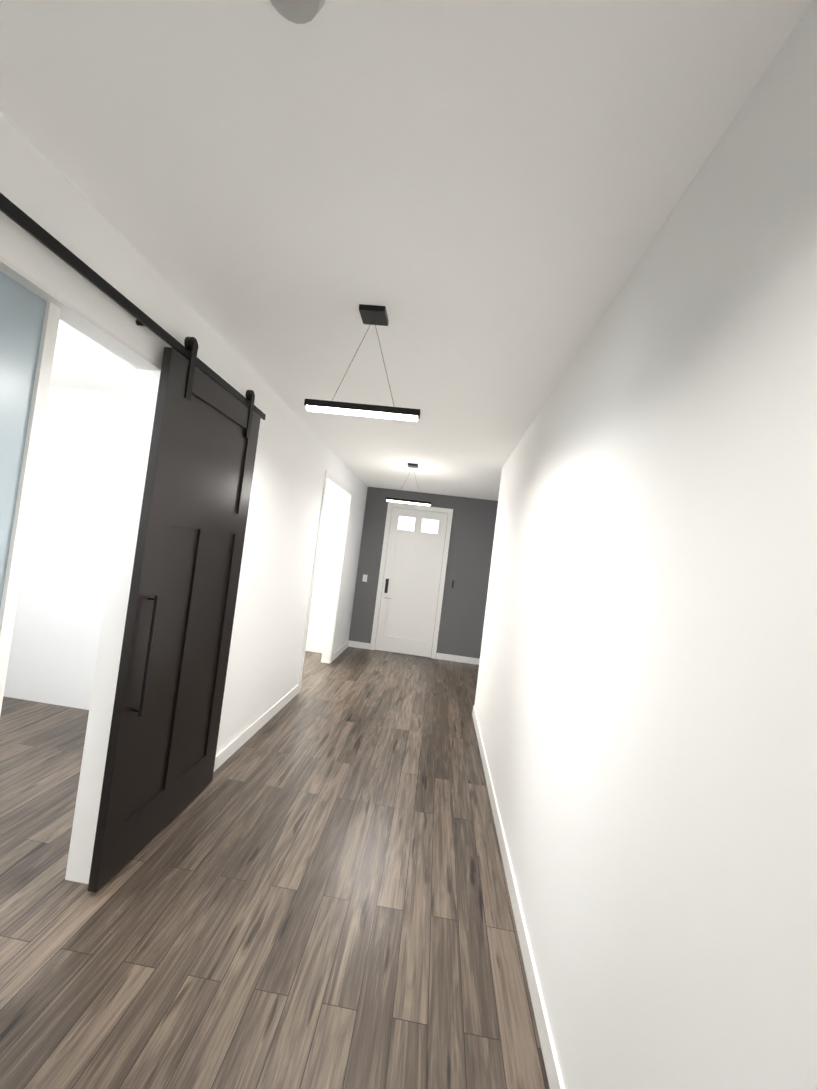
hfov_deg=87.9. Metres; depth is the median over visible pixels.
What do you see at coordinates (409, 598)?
door
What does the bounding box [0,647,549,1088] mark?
floor
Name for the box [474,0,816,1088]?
wall
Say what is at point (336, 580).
trim
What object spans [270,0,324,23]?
smoke detector
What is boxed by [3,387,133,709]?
wall
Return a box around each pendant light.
[304,304,420,421]
[386,463,430,505]
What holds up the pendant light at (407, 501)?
hanging from the ceiling
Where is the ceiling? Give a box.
[0,0,812,500]
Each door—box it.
[0,193,265,892]
[370,502,452,658]
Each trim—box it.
[0,256,160,883]
[298,470,352,692]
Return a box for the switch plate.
[362,574,367,581]
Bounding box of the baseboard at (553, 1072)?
[213,640,564,1088]
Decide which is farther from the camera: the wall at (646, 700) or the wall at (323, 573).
the wall at (323, 573)
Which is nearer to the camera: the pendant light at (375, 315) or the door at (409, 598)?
the pendant light at (375, 315)
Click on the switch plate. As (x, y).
(364, 578)
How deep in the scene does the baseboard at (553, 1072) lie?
2.21 m
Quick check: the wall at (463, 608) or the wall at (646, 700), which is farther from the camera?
the wall at (463, 608)
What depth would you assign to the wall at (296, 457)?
3.07 m
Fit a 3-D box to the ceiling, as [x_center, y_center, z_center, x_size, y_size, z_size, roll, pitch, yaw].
[-0.358,-1.274,-2.073,10.400,0.100,19.400,7,-2,5]
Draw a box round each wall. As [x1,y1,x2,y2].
[0,111,367,754]
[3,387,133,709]
[305,485,341,652]
[349,487,497,658]
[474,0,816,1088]
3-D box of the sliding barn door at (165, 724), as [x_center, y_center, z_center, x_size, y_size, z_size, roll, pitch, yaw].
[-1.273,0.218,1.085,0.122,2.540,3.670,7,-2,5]

